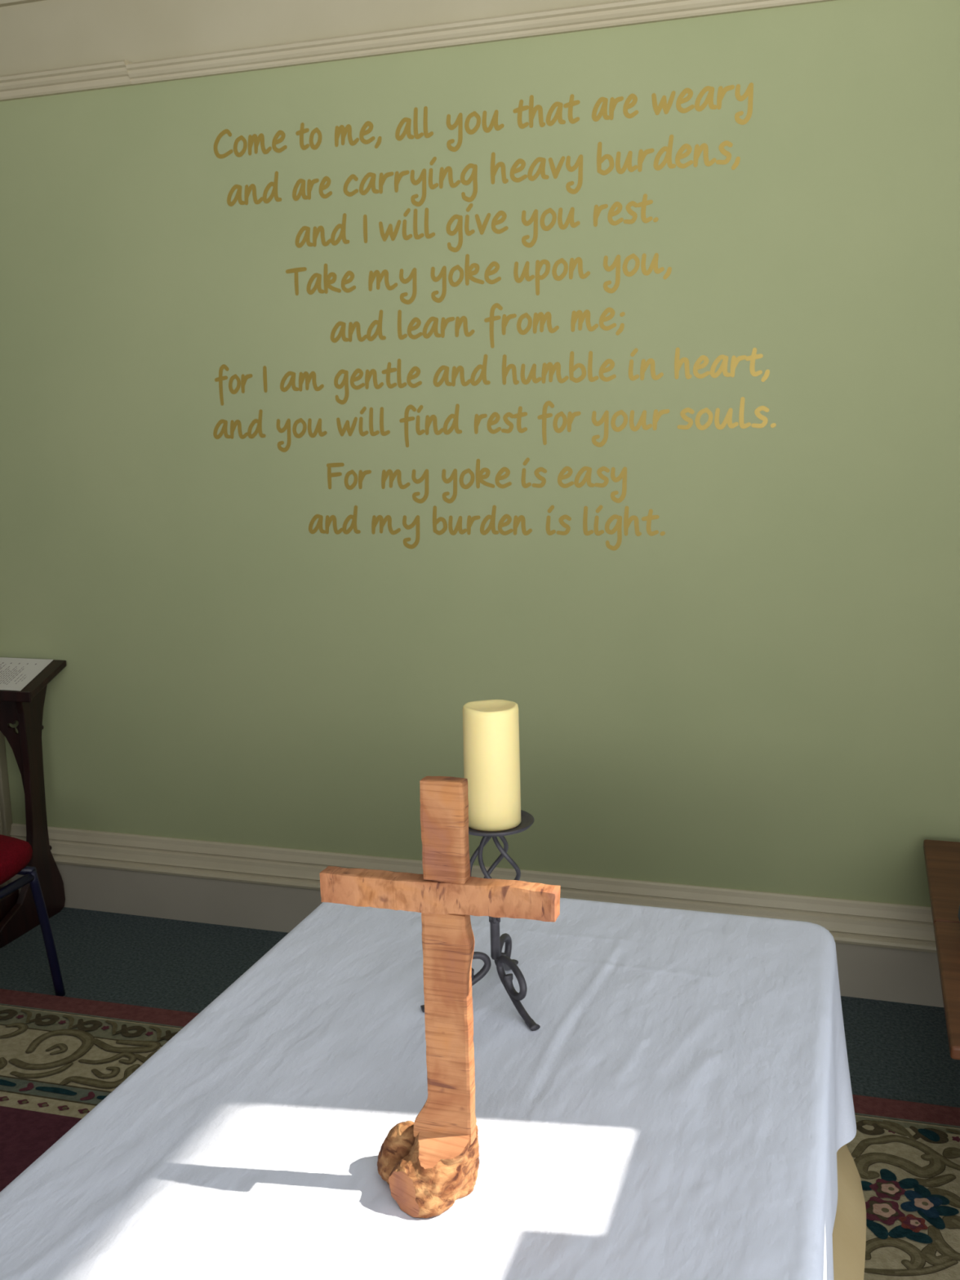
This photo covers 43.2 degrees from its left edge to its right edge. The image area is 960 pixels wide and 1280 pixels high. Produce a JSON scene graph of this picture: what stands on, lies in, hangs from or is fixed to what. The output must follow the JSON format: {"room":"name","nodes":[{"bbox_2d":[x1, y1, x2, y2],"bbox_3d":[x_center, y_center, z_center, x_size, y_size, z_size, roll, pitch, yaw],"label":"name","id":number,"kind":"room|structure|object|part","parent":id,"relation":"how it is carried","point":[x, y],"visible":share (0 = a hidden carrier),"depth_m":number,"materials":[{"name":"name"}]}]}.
{"room":"church","nodes":[
{"label":"church","id":0,"kind":"room"},
{"bbox_2d":[0,0,959,906],"bbox_3d":[-0.425,-0.546,3.404,4.720,2.860,0.120,2,11,17],"label":"wall","id":1,"kind":"structure","parent":0,"point":[760,692],"depth_m":3.20,"materials":[{"name":"green paint"}]},
{"bbox_2d":[0,731,12,886],"bbox_3d":[-2.014,-0.239,3.881,1.025,2.160,0.045,2,11,17],"label":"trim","id":2,"kind":"structure","parent":1,"relation":"attached to","point":[6,816],"depth_m":3.86,"materials":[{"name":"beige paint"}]},
{"bbox_2d":[0,0,44,7],"bbox_3d":[-0.550,-1.830,3.039,4.420,0.198,0.190,2,11,17],"label":"trim","id":3,"kind":"structure","parent":1,"relation":"attached to","point":[2,2],"depth_m":3.37,"materials":[{"name":"beige paint"}]},
{"bbox_2d":[0,0,836,101],"bbox_3d":[-0.520,-1.531,3.164,4.420,0.059,0.041,2,11,17],"label":"trim","id":4,"kind":"structure","parent":1,"relation":"attached to","point":[118,73],"depth_m":3.08,"materials":[{"name":"beige paint"}]},
{"bbox_3d":[-1.792,-1.573,3.562,1.755,0.059,0.041,2,11,17],"label":"picture rail","id":5,"kind":"part","parent":4,"relation":"part of","materials":[{"name":"beige paint"}]},
{"bbox_2d":[9,822,943,1007],"bbox_3d":[0.069,0.768,3.406,3.295,0.252,0.041,2,11,17],"label":"baseboard","id":6,"kind":"structure","parent":1,"relation":"attached to","point":[885,951],"depth_m":3.58,"materials":[{"name":"beige paint"}]},
{"bbox_2d":[213,82,776,550],"bbox_3d":[-0.021,-0.801,3.163,1.554,1.134,0.001,2,11,17],"label":"lettering","id":7,"kind":"object","parent":1,"relation":"attached to","point":[468,273],"depth_m":3.14,"materials":[{"name":"gold metal"}]},
{"bbox_2d":[0,906,959,1107],"bbox_3d":[-1.230,1.402,1.040,4.720,0.100,5.721,2,11,17],"label":"floor","id":8,"kind":"structure","parent":0,"point":[895,1051],"depth_m":3.33,"materials":[{"name":"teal carpet"}]},
{"bbox_2d":[0,834,65,996],"bbox_3d":[-1.447,0.549,3.048,0.547,0.882,0.456,2,11,17],"label":"chair","id":9,"kind":"object","parent":8,"relation":"on","point":[15,854],"visible":1,"depth_m":3.14,"materials":[{"name":"red fabric"}]},
{"bbox_3d":[-1.403,0.572,3.034,0.445,0.075,0.448,2,11,17],"label":"seat","id":10,"kind":"part","parent":9,"relation":"part of","materials":[{"name":"red fabric"}]},
{"bbox_3d":[-1.401,0.631,3.047,0.416,0.034,0.378,2,11,17],"label":"seat frame","id":11,"kind":"part","parent":9,"relation":"part of","materials":[{"name":"blue paint"}]},
{"bbox_3d":[-1.143,0.775,3.197,0.026,0.367,0.076,7,13,38],"label":"leg","id":12,"kind":"part","parent":9,"relation":"part of","materials":[{"name":"blue paint"}]},
{"bbox_2d":[0,659,66,948],"bbox_3d":[-1.646,0.485,3.661,0.673,0.797,0.470,2,11,17],"label":"desk","id":13,"kind":"object","parent":8,"relation":"on","point":[19,916],"visible":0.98,"depth_m":3.67,"materials":[{"name":"brown wood"}]},
{"bbox_2d":[0,657,53,691],"bbox_3d":[-1.485,0.100,3.693,0.307,0.064,0.163,2,11,17],"label":"paper sheet","id":14,"kind":"object","parent":13,"relation":"on","point":[15,673],"visible":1,"depth_m":3.68,"materials":[{"name":"beige paper"}]},
{"bbox_2d":[0,988,959,1279],"bbox_3d":[-0.639,1.172,1.917,3.588,0.013,2.391,2,11,17],"label":"rug","id":15,"kind":"object","parent":8,"relation":"on","point":[60,1057],"visible":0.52,"depth_m":2.61,"materials":[{"name":"multicoloured carpet"}]},
{"bbox_3d":[-0.070,0.904,1.266,0.752,0.725,1.515,2,11,17],"label":"folding table","id":16,"kind":"object","parent":15,"relation":"on","visible":0},
{"bbox_2d":[832,1144,866,1279],"bbox_3d":[-0.070,0.767,1.240,0.899,0.449,1.555,2,11,17],"label":"undercloth","id":17,"kind":"object","parent":16,"relation":"on","point":[849,1231],"visible":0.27,"depth_m":1.56,"materials":[{"name":"beige fabric"}]},
{"bbox_2d":[0,897,856,1279],"bbox_3d":[-0.064,0.710,1.228,0.845,0.343,1.590,2,11,17],"label":"tablecloth","id":18,"kind":"object","parent":17,"relation":"on","point":[680,1105],"visible":0.91,"depth_m":1.32,"materials":[{"name":"white fabric"}]},
{"bbox_2d":[319,775,560,1217],"bbox_3d":[-0.039,0.335,1.159,0.234,0.422,0.101,2,11,17],"label":"wooden cross","id":19,"kind":"object","parent":18,"relation":"on","point":[428,1162],"visible":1,"depth_m":1.15,"materials":[{"name":"brown wood"}]},
{"bbox_3d":[-0.036,0.371,1.168,0.065,0.237,0.018,2,11,17],"label":"upright post","id":20,"kind":"part","parent":19,"relation":"part of","materials":[{"name":"brown wood"}]},
{"bbox_3d":[-0.033,0.176,1.129,0.044,0.099,0.019,2,11,17],"label":"upright post","id":21,"kind":"part","parent":19,"relation":"part of","materials":[{"name":"brown wood"}]},
{"bbox_2d":[420,809,540,1031],"bbox_3d":[0.019,0.348,1.587,0.162,0.245,0.179,2,11,17],"label":"candlestick","id":22,"kind":"object","parent":18,"relation":"on","point":[503,962],"visible":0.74,"depth_m":1.56,"materials":[{"name":"black metal"}]},
{"bbox_3d":[-0.030,0.441,1.571,0.096,0.070,0.013,-5,11,-19],"label":"leg","id":23,"kind":"part","parent":22,"relation":"part of","materials":[{"name":"black metal"}]},
{"bbox_2d":[462,699,520,831],"bbox_3d":[0.015,0.157,1.539,0.072,0.155,0.072,2,11,17],"label":"pillar candle","id":24,"kind":"object","parent":22,"relation":"on","point":[491,727],"visible":0.94,"depth_m":1.51,"materials":[{"name":"beige wax"}]},
{"bbox_3d":[0.020,0.389,1.581,0.013,0.054,0.013,2,11,17],"label":"stem","id":25,"kind":"part","parent":22,"relation":"part of","materials":[{"name":"black metal"}]},
{"bbox_3d":[0.016,0.233,1.553,0.107,0.008,0.107,2,11,17],"label":"drip plate","id":26,"kind":"part","parent":22,"relation":"part of","materials":[{"name":"black metal"}]},
{"bbox_3d":[0.034,0.427,1.641,0.013,0.070,0.096,1,11,14],"label":"leg","id":27,"kind":"part","parent":22,"relation":"part of","materials":[{"name":"black metal"}]},
{"bbox_3d":[0.046,0.444,1.542,0.013,0.070,0.096,-7,11,-27],"label":"leg","id":28,"kind":"part","parent":22,"relation":"part of","materials":[{"name":"black metal"}]},
{"bbox_2d":[923,839,959,1059],"bbox_3d":[1.185,0.811,2.463,0.510,0.450,1.045,2,11,17],"label":"side table","id":29,"kind":"object","parent":8,"relation":"on","point":[942,858],"visible":1,"depth_m":2.51,"materials":[{"name":"brown wood"}]},
{"bbox_2d":[957,905,959,921],"bbox_3d":[1.023,0.558,2.401,0.144,0.076,0.144,2,11,17],"label":"bowl","id":30,"kind":"object","parent":29,"relation":"on","point":[958,914],"visible":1,"depth_m":2.41,"materials":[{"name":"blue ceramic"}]}
]}

